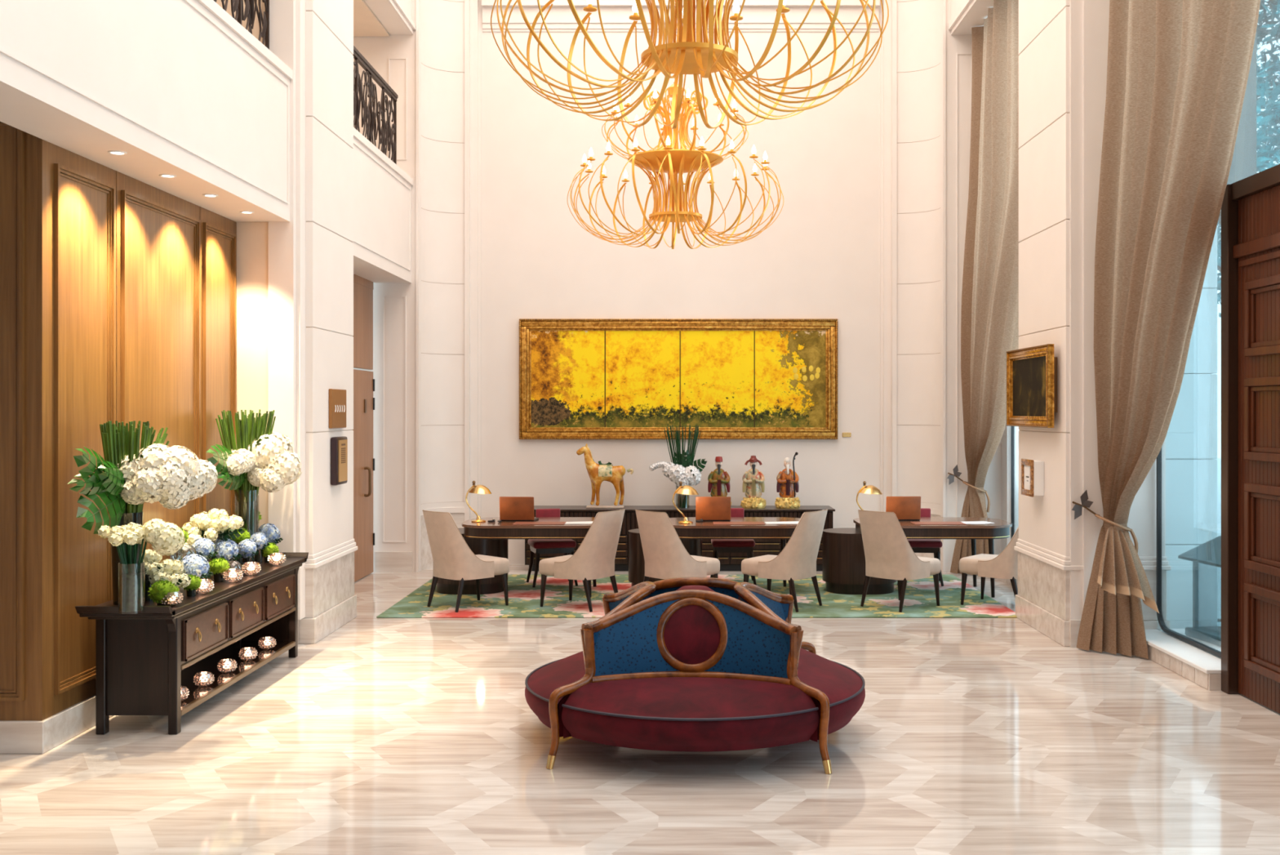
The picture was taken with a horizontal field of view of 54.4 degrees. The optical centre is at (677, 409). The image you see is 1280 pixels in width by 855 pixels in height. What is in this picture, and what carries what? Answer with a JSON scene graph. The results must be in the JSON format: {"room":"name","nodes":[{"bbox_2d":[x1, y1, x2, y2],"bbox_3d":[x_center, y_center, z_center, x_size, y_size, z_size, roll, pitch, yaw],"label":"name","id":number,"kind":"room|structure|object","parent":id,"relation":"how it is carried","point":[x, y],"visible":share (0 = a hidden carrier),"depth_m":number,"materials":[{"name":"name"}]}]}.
{"room":"hotel lobby","nodes":[
{"label":"hotel lobby","id":0,"kind":"room"},
{"bbox_2d":[0,121,236,719],"bbox_3d":[-4.709,-0.295,7.739,2.982,3.770,2.822,0,0,0],"label":"panelling","id":1,"kind":"structure","parent":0,"point":[118,290],"depth_m":6.74,"materials":[{"name":"brown wood"}]},
{"bbox_2d":[0,0,415,528],"bbox_3d":[-4.510,-2.245,4.625,3.380,7.990,17.649,0,0,0],"label":"wall","id":2,"kind":"structure","parent":0,"point":[183,88],"depth_m":7.47,"materials":[{"name":"paint"}]},
{"bbox_2d":[107,150,127,155],"bbox_3d":[-3.000,-1.377,6.670,0.096,0.006,0.096,0,0,0],"label":"recessed light","id":3,"kind":"object","parent":2,"relation":"in","point":[111,152],"visible":1,"depth_m":6.66,"materials":[{"name":"white paint"}]},
{"bbox_2d":[159,173,176,177],"bbox_3d":[-3.000,-1.377,7.330,0.096,0.006,0.096,0,0,0],"label":"recessed light","id":4,"kind":"object","parent":2,"relation":"in","point":[166,175],"visible":1,"depth_m":7.33,"materials":[{"name":"white paint"}]},
{"bbox_2d":[0,551,412,753],"bbox_3d":[-4.510,1.640,9.965,3.360,0.220,7.270,0,0,0],"label":"baseboard","id":5,"kind":"structure","parent":2,"relation":"attached to","point":[16,736],"depth_m":6.50,"materials":[{"name":"stone"}]},
{"bbox_2d":[213,0,269,49],"bbox_3d":[-2.998,-2.920,6.814,0.064,0.860,4.696,0,0,0],"label":"balcony railing","id":6,"kind":"object","parent":2,"relation":"attached to","point":[237,6],"visible":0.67,"depth_m":8.74,"materials":[{"name":"grey metal"}]},
{"bbox_2d":[352,274,374,582],"bbox_3d":[-3.250,0.185,12.620,0.120,3.110,1.480,0,0,0],"label":"door","id":7,"kind":"structure","parent":2,"relation":"in","point":[363,380],"depth_m":12.96,"materials":[{"name":"brown wood"}]},
{"bbox_2d":[352,45,398,164],"bbox_3d":[-2.998,-2.920,11.884,0.064,0.860,2.744,0,0,0],"label":"balcony railing","id":8,"kind":"object","parent":2,"relation":"attached to","point":[386,131],"visible":0.56,"depth_m":12.27,"materials":[{"name":"grey metal"}]},
{"bbox_2d":[268,0,357,643],"bbox_3d":[-3.015,-2.250,9.830,0.630,8.000,1.400,0,0,0],"label":"room structure","id":9,"kind":"structure","parent":0,"point":[311,255],"depth_m":9.35,"materials":[{"name":"paint"}]},
{"bbox_2d":[328,388,346,428],"bbox_3d":[-2.713,-0.010,9.955,0.033,0.310,0.420,0,0,0],"label":"wall plaque","id":10,"kind":"object","parent":9,"relation":"attached to","point":[337,397],"visible":1,"depth_m":9.89,"materials":[{"name":"brown metal"}]},
{"bbox_2d":[330,435,347,484],"bbox_3d":[-2.699,0.405,9.950,0.062,0.380,0.320,0,0,0],"label":"control panel","id":11,"kind":"object","parent":9,"relation":"attached to","point":[339,445],"visible":1,"depth_m":9.83,"materials":[{"name":"brown metal"}]},
{"bbox_2d":[353,0,389,36],"bbox_3d":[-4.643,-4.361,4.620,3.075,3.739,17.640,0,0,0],"label":"ceiling","id":12,"kind":"structure","parent":0,"point":[366,24],"depth_m":12.98,"materials":[{"name":"paint"}]},
{"bbox_2d":[0,564,1279,854],"bbox_3d":[-0.810,1.850,5.200,10.779,0.200,18.800,0,0,0],"label":"floor","id":13,"kind":"structure","parent":0,"point":[382,735],"depth_m":6.07,"materials":[{"name":"beige stone"}]},
{"bbox_2d":[75,551,308,733],"bbox_3d":[-2.914,1.390,7.775,0.491,0.720,2.490,0,0,0],"label":"console table","id":14,"kind":"object","parent":13,"relation":"on","point":[144,660],"visible":0.96,"depth_m":6.89,"materials":[{"name":"brown wood"}]},
{"bbox_2d":[97,518,185,613],"bbox_3d":[-2.808,0.815,6.512,0.411,0.490,0.284,0,0,0],"label":"flower arrangement","id":15,"kind":"object","parent":14,"relation":"on","point":[131,583],"visible":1,"depth_m":6.49,"materials":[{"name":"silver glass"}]},
{"bbox_2d":[67,420,217,604],"bbox_3d":[-2.944,0.559,6.784,0.859,1.001,0.432,0,0,-45],"label":"arrangement","id":16,"kind":"object","parent":14,"relation":"on","point":[130,477],"visible":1,"depth_m":6.73,"materials":[{"name":"white plant"}]},
{"bbox_2d":[142,548,167,600],"bbox_3d":[-2.952,0.917,6.943,0.207,0.286,0.191,0,0,0],"label":"flower arrangement","id":17,"kind":"object","parent":14,"relation":"on","point":[151,558],"visible":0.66,"depth_m":6.91,"materials":[{"name":"white plant"}]},
{"bbox_2d":[145,572,152,600],"bbox_3d":[-2.950,0.967,6.943,0.078,0.186,0.078,0,0,0],"label":"vase","id":18,"kind":"object","parent":17,"relation":"on","point":[148,584],"depth_m":6.91,"materials":[{"name":"black glass"}]},
{"bbox_2d":[147,579,179,605],"bbox_3d":[-2.780,0.989,6.738,0.161,0.142,0.161,0,0,0],"label":"flower arrangement","id":19,"kind":"object","parent":14,"relation":"on","point":[158,589],"visible":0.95,"depth_m":6.70,"materials":[{"name":"green plant"}]},
{"bbox_2d":[156,600,170,605],"bbox_3d":[-2.780,1.039,6.739,0.078,0.041,0.078,0,0,0],"label":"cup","id":20,"kind":"object","parent":19,"relation":"on","point":[158,602],"depth_m":6.71,"materials":[{"name":"black glass"}]},
{"bbox_2d":[147,558,191,587],"bbox_3d":[-2.862,0.947,6.983,0.247,0.225,0.221,0,0,0],"label":"flower arrangement","id":21,"kind":"object","parent":14,"relation":"on","point":[180,579],"visible":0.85,"depth_m":6.96,"materials":[{"name":"white plant"}]},
{"bbox_2d":[160,590,183,605],"bbox_3d":[-2.735,1.020,6.730,0.122,0.080,0.120,0,0,-41],"label":"bowl","id":22,"kind":"object","parent":14,"relation":"on","point":[180,597],"visible":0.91,"depth_m":6.71,"materials":[{"name":"clear glass"}]},
{"bbox_2d":[173,527,189,573],"bbox_3d":[-3.040,0.886,7.567,0.140,0.349,0.140,0,0,0],"label":"flower arrangement","id":23,"kind":"object","parent":14,"relation":"on","point":[185,533],"visible":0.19,"depth_m":7.56,"materials":[{"name":"green plant"}]},
{"bbox_2d":[173,542,182,573],"bbox_3d":[-3.040,0.930,7.567,0.068,0.261,0.068,0,0,0],"label":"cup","id":24,"kind":"object","parent":23,"relation":"on","point":[182,543],"depth_m":7.56,"materials":[{"name":"clear glass"}]},
{"bbox_2d":[169,543,196,589],"bbox_3d":[-2.930,0.929,7.388,0.150,0.263,0.150,0,0,0],"label":"glass globe","id":25,"kind":"object","parent":14,"relation":"on","point":[189,545],"visible":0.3,"depth_m":7.43},
{"bbox_2d":[181,685,189,701],"bbox_3d":[-2.800,1.595,6.980,0.122,0.080,0.120,0,0,0],"label":"bowl","id":26,"kind":"object","parent":14,"relation":"on","point":[185,690],"visible":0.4,"depth_m":6.98,"materials":[{"name":"clear glass"}]},
{"bbox_2d":[177,533,202,559],"bbox_3d":[-3.052,0.918,7.822,0.192,0.284,0.176,0,0,0],"label":"flower arrangement","id":27,"kind":"object","parent":14,"relation":"on","point":[187,550],"visible":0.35,"depth_m":7.79,"materials":[{"name":"white plant"}]},
{"bbox_2d":[182,573,201,595],"bbox_3d":[-2.770,0.998,7.095,0.117,0.125,0.118,0,0,0],"label":"flower arrangement","id":28,"kind":"object","parent":14,"relation":"on","point":[195,581],"visible":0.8,"depth_m":7.07,"materials":[{"name":"green plant"}]},
{"bbox_2d":[186,588,195,595],"bbox_3d":[-2.770,1.035,7.095,0.057,0.050,0.057,0,0,0],"label":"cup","id":29,"kind":"object","parent":28,"relation":"on","point":[189,592],"depth_m":7.07,"materials":[{"name":"black glass"}]},
{"bbox_2d":[177,553,213,590],"bbox_3d":[-2.832,0.951,7.285,0.214,0.218,0.184,0,0,0],"label":"flower arrangement","id":30,"kind":"object","parent":14,"relation":"on","point":[194,564],"visible":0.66,"depth_m":7.24,"materials":[{"name":"blue plant"}]},
{"bbox_2d":[192,671,214,686],"bbox_3d":[-2.800,1.595,7.360,0.122,0.080,0.120,0,0,-41],"label":"bowl","id":31,"kind":"object","parent":14,"relation":"on","point":[203,679],"visible":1,"depth_m":7.35,"materials":[{"name":"clear glass"}]},
{"bbox_2d":[191,537,217,581],"bbox_3d":[-2.932,0.925,7.696,0.164,0.270,0.142,0,0,0],"label":"flower arrangement","id":32,"kind":"object","parent":14,"relation":"on","point":[205,547],"visible":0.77,"depth_m":7.66,"materials":[{"name":"blue plant"}]},
{"bbox_2d":[195,578,213,593],"bbox_3d":[-2.735,1.020,7.180,0.122,0.080,0.120,0,0,-7],"label":"bowl","id":33,"kind":"object","parent":14,"relation":"on","point":[203,588],"visible":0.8,"depth_m":7.17,"materials":[{"name":"clear glass"}]},
{"bbox_2d":[182,508,244,573],"bbox_3d":[-3.003,0.849,8.061,0.375,0.422,0.368,0,0,0],"label":"flower arrangement","id":34,"kind":"object","parent":14,"relation":"on","point":[213,525],"visible":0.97,"depth_m":8.00,"materials":[{"name":"white plant"}]},
{"bbox_2d":[208,556,229,582],"bbox_3d":[-2.830,0.985,7.684,0.134,0.150,0.134,0,0,0],"label":"flower arrangement","id":35,"kind":"object","parent":14,"relation":"on","point":[218,566],"visible":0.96,"depth_m":7.65,"materials":[{"name":"green plant"}]},
{"bbox_2d":[213,572,223,582],"bbox_3d":[-2.830,1.026,7.684,0.064,0.067,0.064,0,0,0],"label":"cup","id":36,"kind":"object","parent":35,"relation":"on","point":[218,577],"depth_m":7.66,"materials":[{"name":"black glass"}]},
{"bbox_2d":[211,537,242,574],"bbox_3d":[-2.922,0.943,8.038,0.206,0.234,0.177,0,0,0],"label":"flower arrangement","id":37,"kind":"object","parent":14,"relation":"on","point":[228,549],"visible":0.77,"depth_m":7.99,"materials":[{"name":"blue plant"}]},
{"bbox_2d":[216,658,237,672],"bbox_3d":[-2.800,1.595,7.740,0.122,0.080,0.120,0,0,-27],"label":"bowl","id":38,"kind":"object","parent":14,"relation":"on","point":[226,664],"visible":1,"depth_m":7.72,"materials":[{"name":"clear glass"}]},
{"bbox_2d":[222,568,243,582],"bbox_3d":[-2.735,1.020,7.660,0.122,0.080,0.120,0,0,-21],"label":"bowl","id":39,"kind":"object","parent":14,"relation":"on","point":[233,574],"visible":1,"depth_m":7.64,"materials":[{"name":"clear glass"}]},
{"bbox_2d":[181,640,290,707],"bbox_3d":[-2.915,1.643,7.775,0.400,0.015,2.060,0,0,0],"label":"shelf","id":40,"kind":"object","parent":14,"relation":"attached to","point":[198,695],"depth_m":7.88,"materials":[{"name":"black paint"}]},
{"bbox_2d":[229,527,250,565],"bbox_3d":[-2.980,0.928,8.469,0.151,0.263,0.150,0,0,0],"label":"flower arrangement","id":41,"kind":"object","parent":14,"relation":"on","point":[245,535],"visible":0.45,"depth_m":8.44,"materials":[{"name":"green plant"}]},
{"bbox_2d":[234,542,243,565],"bbox_3d":[-2.980,0.976,8.470,0.073,0.168,0.073,0,0,0],"label":"vase","id":42,"kind":"object","parent":41,"relation":"on","point":[240,560],"depth_m":8.44,"materials":[{"name":"clear glass"}]},
{"bbox_2d":[237,538,258,568],"bbox_3d":[-2.882,0.962,8.330,0.151,0.196,0.131,0,0,0],"label":"flower arrangement","id":43,"kind":"object","parent":14,"relation":"on","point":[247,547],"visible":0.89,"depth_m":8.29,"materials":[{"name":"blue plant"}]},
{"bbox_2d":[242,556,251,568],"bbox_3d":[-2.880,1.007,8.331,0.057,0.105,0.057,0,0,0],"label":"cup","id":44,"kind":"object","parent":43,"relation":"on","point":[248,559],"depth_m":8.31,"materials":[{"name":"glass"}]},
{"bbox_2d":[238,646,257,660],"bbox_3d":[-2.800,1.595,8.120,0.120,0.080,0.122,0,0,44],"label":"bowl","id":45,"kind":"object","parent":14,"relation":"on","point":[247,653],"visible":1,"depth_m":8.10,"materials":[{"name":"clear glass"}]},
{"bbox_2d":[241,561,261,574],"bbox_3d":[-2.735,1.020,7.990,0.122,0.080,0.120,0,0,-27],"label":"bowl","id":46,"kind":"object","parent":14,"relation":"on","point":[251,567],"visible":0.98,"depth_m":7.98,"materials":[{"name":"clear glass"}]},
{"bbox_2d":[206,408,302,560],"bbox_3d":[-3.032,0.528,8.610,0.516,1.063,0.789,0,0,38],"label":"arrangement","id":47,"kind":"object","parent":14,"relation":"on","point":[260,457],"visible":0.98,"depth_m":8.65,"materials":[{"name":"white plant"}]},
{"bbox_2d":[249,531,269,563],"bbox_3d":[-2.902,0.953,8.619,0.151,0.215,0.131,0,0,0],"label":"flower arrangement","id":48,"kind":"object","parent":14,"relation":"on","point":[260,539],"visible":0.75,"depth_m":8.59,"materials":[{"name":"blue plant"}]},
{"bbox_2d":[254,547,262,563],"bbox_3d":[-2.900,0.997,8.620,0.057,0.125,0.057,0,0,0],"label":"vase","id":49,"kind":"object","parent":48,"relation":"on","point":[258,557],"depth_m":8.60,"materials":[{"name":"clear glass"}]},
{"bbox_2d":[257,635,276,648],"bbox_3d":[-2.800,1.595,8.500,0.122,0.080,0.120,0,0,-35],"label":"bowl","id":50,"kind":"object","parent":14,"relation":"on","point":[267,643],"visible":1,"depth_m":8.48,"materials":[{"name":"clear glass"}]},
{"bbox_2d":[262,542,279,562],"bbox_3d":[-2.840,0.990,8.667,0.133,0.141,0.134,0,0,0],"label":"flower arrangement","id":51,"kind":"object","parent":14,"relation":"on","point":[271,548],"visible":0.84,"depth_m":8.64,"materials":[{"name":"green plant"}]},
{"bbox_2d":[264,555,274,562],"bbox_3d":[-2.840,1.032,8.667,0.064,0.057,0.064,0,0,0],"label":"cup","id":52,"kind":"object","parent":51,"relation":"on","point":[266,557],"depth_m":8.64,"materials":[{"name":"glass"}]},
{"bbox_2d":[258,523,283,543],"bbox_3d":[-2.962,0.940,9.003,0.206,0.240,0.177,0,0,0],"label":"flower arrangement","id":53,"kind":"object","parent":14,"relation":"on","point":[272,532],"visible":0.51,"depth_m":8.96,"materials":[{"name":"blue plant"}]},
{"bbox_2d":[267,552,285,564],"bbox_3d":[-2.735,1.020,8.500,0.122,0.080,0.120,0,0,-32],"label":"bowl","id":54,"kind":"object","parent":14,"relation":"on","point":[276,557],"visible":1,"depth_m":8.48,"materials":[{"name":"clear glass"}]},
{"bbox_2d":[524,505,835,570],"bbox_3d":[0.020,1.413,13.720,3.380,0.675,0.540,0,0,0],"label":"credenza","id":55,"kind":"object","parent":13,"relation":"on","point":[728,561],"visible":0.21,"depth_m":13.47,"materials":[{"name":"brown wood"}]},
{"bbox_2d":[576,443,633,507],"bbox_3d":[-0.792,0.721,13.680,0.628,0.707,0.184,0,0,0],"label":"statue","id":56,"kind":"object","parent":55,"relation":"on","point":[598,473],"visible":1,"depth_m":13.62,"materials":[{"name":"orange ceramic"}]},
{"bbox_2d":[648,424,706,508],"bbox_3d":[0.009,0.617,13.611,0.638,0.915,0.398,0,0,0],"label":"orchid arrangement","id":57,"kind":"object","parent":55,"relation":"on","point":[682,470],"visible":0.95,"depth_m":13.53,"materials":[{"name":"white plant"}]},
{"bbox_2d":[533,505,835,511],"bbox_3d":[0.020,1.086,13.720,3.380,0.022,0.540,0,0,0],"label":"countertop","id":58,"kind":"structure","parent":55,"relation":"on","point":[562,508],"depth_m":13.59,"materials":[{"name":"brown wood"}]},
{"bbox_2d":[707,456,731,505],"bbox_3d":[0.460,0.794,13.698,0.281,0.568,0.209,0,0,0],"label":"figurine","id":59,"kind":"object","parent":55,"relation":"on","point":[717,484],"visible":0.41,"depth_m":13.66,"materials":[{"name":"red ceramic"}]},
{"bbox_2d":[740,455,766,507],"bbox_3d":[0.839,0.788,13.700,0.284,0.577,0.212,0,0,0],"label":"figurine","id":60,"kind":"object","parent":55,"relation":"on","point":[752,482],"visible":1,"depth_m":13.65,"materials":[{"name":"beige ceramic"}]},
{"bbox_2d":[774,452,800,507],"bbox_3d":[1.216,0.771,13.699,0.283,0.621,0.208,0,0,0],"label":"figurine","id":61,"kind":"object","parent":55,"relation":"on","point":[787,479],"visible":1,"depth_m":13.65,"materials":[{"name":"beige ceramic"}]},
{"bbox_2d":[524,577,865,773],"bbox_3d":[0.095,1.344,6.710,1.818,0.821,1.818,0,0,14],"label":"settee","id":62,"kind":"object","parent":13,"relation":"on","point":[677,664],"visible":1,"depth_m":6.24,"materials":[{"name":"red fabric"}]},
{"bbox_2d":[376,573,1017,617],"bbox_3d":[0.190,1.743,11.810,5.440,0.012,2.680,0,0,0],"label":"floral rug","id":63,"kind":"object","parent":13,"relation":"on","point":[524,599],"visible":0.44,"depth_m":11.29,"materials":[{"name":"green carpet"}]},
{"bbox_2d":[422,509,509,612],"bbox_3d":[-1.880,1.308,11.000,0.503,0.865,0.685,0,0,45],"label":"chair","id":64,"kind":"object","parent":63,"relation":"on","point":[453,558],"visible":1,"depth_m":10.78,"materials":[{"name":"beige fabric"}]},
{"bbox_2d":[435,516,596,596],"bbox_3d":[-1.465,1.401,11.900,1.750,0.673,0.920,0,0,0],"label":"reception desk","id":65,"kind":"object","parent":63,"relation":"on","point":[484,538],"visible":0.48,"depth_m":11.68,"materials":[{"name":"brown wood"}]},
{"bbox_2d":[465,480,491,522],"bbox_3d":[-1.880,0.869,11.850,0.232,0.391,0.232,0,0,45],"label":"desk lamp","id":66,"kind":"object","parent":65,"relation":"on","point":[480,489],"visible":1,"depth_m":11.80,"materials":[{"name":"gold metal"}]},
{"bbox_2d":[499,496,538,520],"bbox_3d":[-1.520,0.946,11.993,0.336,0.236,0.253,0,0,6],"label":"laptop","id":67,"kind":"object","parent":65,"relation":"on","point":[511,508],"visible":0.91,"depth_m":11.88,"materials":[{"name":"brown"}]},
{"bbox_2d":[512,521,565,524],"bbox_3d":[-1.290,1.062,11.680,0.480,0.004,0.260,0,0,0],"label":"desk pad","id":68,"kind":"object","parent":65,"relation":"on","point":[515,522],"visible":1,"depth_m":11.66,"materials":[{"name":"brown leather"}]},
{"bbox_2d":[564,520,592,524],"bbox_3d":[-0.900,1.063,11.740,0.397,0.003,0.274,0,0,0],"label":"paper sheets","id":69,"kind":"object","parent":65,"relation":"on","point":[585,522],"visible":0.71,"depth_m":11.68,"materials":[{"name":"white paper"}]},
{"bbox_2d":[526,508,577,586],"bbox_3d":[-1.254,1.371,12.435,0.456,0.738,0.438,0,0,-16],"label":"chair","id":70,"kind":"object","parent":63,"relation":"on","point":[537,546],"visible":0.73,"depth_m":12.27,"materials":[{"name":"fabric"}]},
{"bbox_2d":[538,508,624,611],"bbox_3d":[-0.824,1.308,11.007,0.685,0.865,0.503,0,0,32],"label":"chair","id":71,"kind":"object","parent":63,"relation":"on","point":[594,558],"visible":1,"depth_m":10.80,"materials":[{"name":"beige fabric"}]},
{"bbox_2d":[635,509,719,581],"bbox_3d":[-0.011,1.308,11.001,0.685,0.865,0.503,0,0,-43],"label":"chair","id":72,"kind":"object","parent":63,"relation":"on","point":[665,556],"visible":0.95,"depth_m":10.78,"materials":[{"name":"beige fabric"}]},
{"bbox_2d":[628,516,799,595],"bbox_3d":[0.405,1.401,11.900,1.750,0.673,0.920,0,0,0],"label":"reception desk","id":73,"kind":"object","parent":63,"relation":"on","point":[691,535],"visible":0.4,"depth_m":11.50,"materials":[{"name":"brown wood"}]},
{"bbox_2d":[672,481,698,523],"bbox_3d":[0.090,0.869,11.720,0.232,0.391,0.232,0,0,45],"label":"desk lamp","id":74,"kind":"object","parent":73,"relation":"on","point":[687,490],"visible":1,"depth_m":11.68,"materials":[{"name":"gold metal"}]},
{"bbox_2d":[695,496,730,520],"bbox_3d":[0.345,0.946,11.994,0.336,0.236,0.253,0,0,0],"label":"laptop","id":75,"kind":"object","parent":73,"relation":"on","point":[707,508],"visible":1,"depth_m":11.88,"materials":[{"name":"brown"}]},
{"bbox_2d":[712,521,764,524],"bbox_3d":[0.580,1.062,11.680,0.480,0.004,0.260,0,0,0],"label":"desk pad","id":76,"kind":"object","parent":73,"relation":"on","point":[714,522],"visible":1,"depth_m":11.66,"materials":[{"name":"brown leather"}]},
{"bbox_2d":[764,520,799,524],"bbox_3d":[1.030,1.063,11.740,0.397,0.003,0.274,0,0,0],"label":"paper sheets","id":77,"kind":"object","parent":73,"relation":"on","point":[788,522],"visible":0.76,"depth_m":11.69,"materials":[{"name":"white paper"}]},
{"bbox_2d":[710,507,756,584],"bbox_3d":[0.560,1.371,12.516,0.456,0.738,0.438,0,0,0],"label":"chair","id":78,"kind":"object","parent":63,"relation":"on","point":[720,545],"visible":0.5,"depth_m":12.32,"materials":[{"name":"red fabric"}]},
{"bbox_2d":[741,509,827,612],"bbox_3d":[0.965,1.308,11.006,0.685,0.865,0.503,0,0,35],"label":"chair","id":79,"kind":"object","parent":63,"relation":"on","point":[797,560],"visible":0.99,"depth_m":10.79,"materials":[{"name":"beige fabric"}]},
{"bbox_2d":[857,509,940,612],"bbox_3d":[1.948,1.308,11.002,0.685,0.865,0.503,0,0,-42],"label":"chair","id":80,"kind":"object","parent":63,"relation":"on","point":[888,553],"visible":1,"depth_m":10.79,"materials":[{"name":"beige fabric"}]},
{"bbox_2d":[822,516,1012,597],"bbox_3d":[2.275,1.401,11.900,1.750,0.673,0.920,0,0,0],"label":"reception desk","id":81,"kind":"object","parent":63,"relation":"on","point":[843,557],"visible":0.72,"depth_m":11.69,"materials":[{"name":"brown wood"}]},
{"bbox_2d":[856,480,882,510],"bbox_3d":[1.830,0.869,11.780,0.232,0.391,0.232,0,0,45],"label":"desk lamp","id":82,"kind":"object","parent":81,"relation":"on","point":[869,489],"visible":0.8,"depth_m":11.73,"materials":[{"name":"gold metal"}]},
{"bbox_2d":[885,496,920,520],"bbox_3d":[2.165,0.946,12.044,0.336,0.236,0.253,0,0,-3],"label":"laptop","id":83,"kind":"object","parent":81,"relation":"on","point":[905,508],"visible":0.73,"depth_m":11.93,"materials":[{"name":"brown"}]},
{"bbox_2d":[910,521,965,524],"bbox_3d":[2.450,1.062,11.680,0.480,0.004,0.260,0,0,0],"label":"desk pad","id":84,"kind":"object","parent":81,"relation":"on","point":[914,522],"visible":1,"depth_m":11.66,"materials":[{"name":"brown leather"}]},
{"bbox_2d":[961,520,994,524],"bbox_3d":[2.780,1.063,11.740,0.397,0.003,0.274,0,0,0],"label":"paper sheets","id":85,"kind":"object","parent":81,"relation":"on","point":[971,522],"visible":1,"depth_m":11.68,"materials":[{"name":"white paper"}]},
{"bbox_2d":[897,507,943,586],"bbox_3d":[2.432,1.371,12.496,0.456,0.738,0.438,0,0,8],"label":"chair","id":86,"kind":"object","parent":63,"relation":"on","point":[918,545],"visible":0.38,"depth_m":12.29,"materials":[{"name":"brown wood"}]},
{"bbox_2d":[959,526,1018,604],"bbox_3d":[2.913,1.308,11.074,0.685,0.865,0.503,0,0,38],"label":"chair","id":87,"kind":"object","parent":63,"relation":"on","point":[1004,565],"visible":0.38,"depth_m":10.88,"materials":[{"name":"beige fabric"}]},
{"bbox_2d":[996,577,1221,690],"bbox_3d":[3.550,1.685,10.480,0.500,0.130,5.440,0,0,0],"label":"room structure","id":88,"kind":"structure","parent":13,"relation":"on","point":[1201,667],"depth_m":8.27,"materials":[{"name":"stone"}]},
{"bbox_2d":[353,0,1000,572],"bbox_3d":[-1.325,-2.250,12.500,9.750,8.000,3.800,0,0,0],"label":"wall","id":89,"kind":"structure","parent":0,"point":[863,236],"depth_m":14.10,"materials":[{"name":"paint"}]},
{"bbox_2d":[519,318,837,439],"bbox_3d":[0.015,-0.347,14.066,3.600,1.360,0.068,0,0,0],"label":"framed painting","id":90,"kind":"object","parent":89,"relation":"attached to","point":[580,378],"visible":0.98,"depth_m":14.08,"materials":[{"name":"yellow paint"}]},
{"bbox_2d":[948,0,1010,552],"bbox_3d":[3.340,-2.245,5.095,0.820,7.990,18.590,0,0,0],"label":"wall","id":91,"kind":"structure","parent":0,"point":[966,15],"depth_m":13.21,"materials":[{"name":"paint"}]},
{"bbox_2d":[950,0,1019,574],"bbox_3d":[3.273,-1.151,12.190,0.417,5.778,2.429,0,0,-7],"label":"linen curtain","id":92,"kind":"object","parent":91,"relation":"hanging from","point":[989,309],"visible":0.73,"depth_m":12.57,"materials":[{"name":"beige fabric"}]},
{"bbox_2d":[946,464,990,511],"bbox_3d":[3.102,0.834,13.280,0.414,0.498,0.319,0,0,0],"label":"tieback","id":93,"kind":"object","parent":92,"relation":"attached to","point":[951,477],"visible":0.88,"depth_m":13.35,"materials":[{"name":"brown"}]},
{"bbox_2d":[1010,426,1019,539],"bbox_3d":[3.550,-1.215,11.875,0.030,5.670,2.650,0,0,0],"label":"window","id":94,"kind":"structure","parent":91,"relation":"in","point":[1014,429],"depth_m":13.12,"materials":[{"name":"black"}]},
{"bbox_2d":[1076,0,1260,658],"bbox_3d":[3.265,-1.151,7.968,0.437,5.778,2.428,0,0,-7],"label":"linen curtain","id":95,"kind":"object","parent":91,"relation":"hanging from","point":[1178,70],"visible":0.98,"depth_m":8.37,"materials":[{"name":"beige fabric"}]},
{"bbox_2d":[1071,489,1137,553],"bbox_3d":[3.102,0.834,9.060,0.414,0.498,0.319,0,0,0],"label":"tieback","id":96,"kind":"object","parent":95,"relation":"attached to","point":[1077,508],"visible":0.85,"depth_m":9.13,"materials":[{"name":"brown"}]},
{"bbox_2d":[1155,0,1279,657],"bbox_3d":[3.550,-1.215,8.100,0.030,5.670,2.200,0,0,0],"label":"window","id":97,"kind":"structure","parent":91,"relation":"in","point":[1188,460],"depth_m":8.37,"materials":[{"name":"black"}]},
{"bbox_2d":[1221,164,1279,713],"bbox_3d":[3.480,0.180,5.880,0.180,3.140,3.760,0,0,0],"label":"door","id":98,"kind":"structure","parent":91,"relation":"in","point":[1251,205],"depth_m":7.45,"materials":[{"name":"brown wood"}]},
{"bbox_2d":[1013,0,1157,647],"bbox_3d":[3.250,-2.250,9.850,0.800,8.000,1.360,0,0,0],"label":"room structure","id":99,"kind":"structure","parent":0,"point":[1063,44],"depth_m":9.28,"materials":[{"name":"paint"}]},
{"bbox_2d":[1005,343,1057,427],"bbox_3d":[2.827,-0.180,9.920,0.103,0.630,1.170,0,0,0],"label":"framed painting","id":100,"kind":"object","parent":99,"relation":"attached to","point":[1031,374],"visible":1,"depth_m":9.84,"materials":[{"name":"brown metal"}]},
{"bbox_2d":[1021,457,1044,497],"bbox_3d":[2.830,0.538,9.910,0.100,0.290,0.310,0,0,0],"label":"frame","id":101,"kind":"object","parent":99,"relation":"attached to","point":[1032,470],"visible":1,"depth_m":9.76,"materials":[{"name":"white paint"}]},
{"bbox_3d":[-1.150,-6.350,5.200,10.100,0.200,18.800,0,0,0],"label":"ceiling","id":102,"kind":"structure","parent":0,"visible":0},
{"bbox_2d":[567,2,783,248],"bbox_3d":[-0.012,-3.801,10.000,1.717,4.898,1.742,0,0,29],"label":"chandelier","id":103,"kind":"object","parent":102,"relation":"hanging from","point":[674,162],"visible":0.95,"depth_m":9.87,"materials":[{"name":"gold metal"}]},
{"bbox_2d":[490,0,888,128],"bbox_3d":[0.055,-3.801,5.500,1.742,4.898,1.717,0,0,34],"label":"chandelier","id":104,"kind":"object","parent":102,"relation":"hanging from","point":[703,57],"visible":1,"depth_m":5.45,"materials":[{"name":"gold metal"}]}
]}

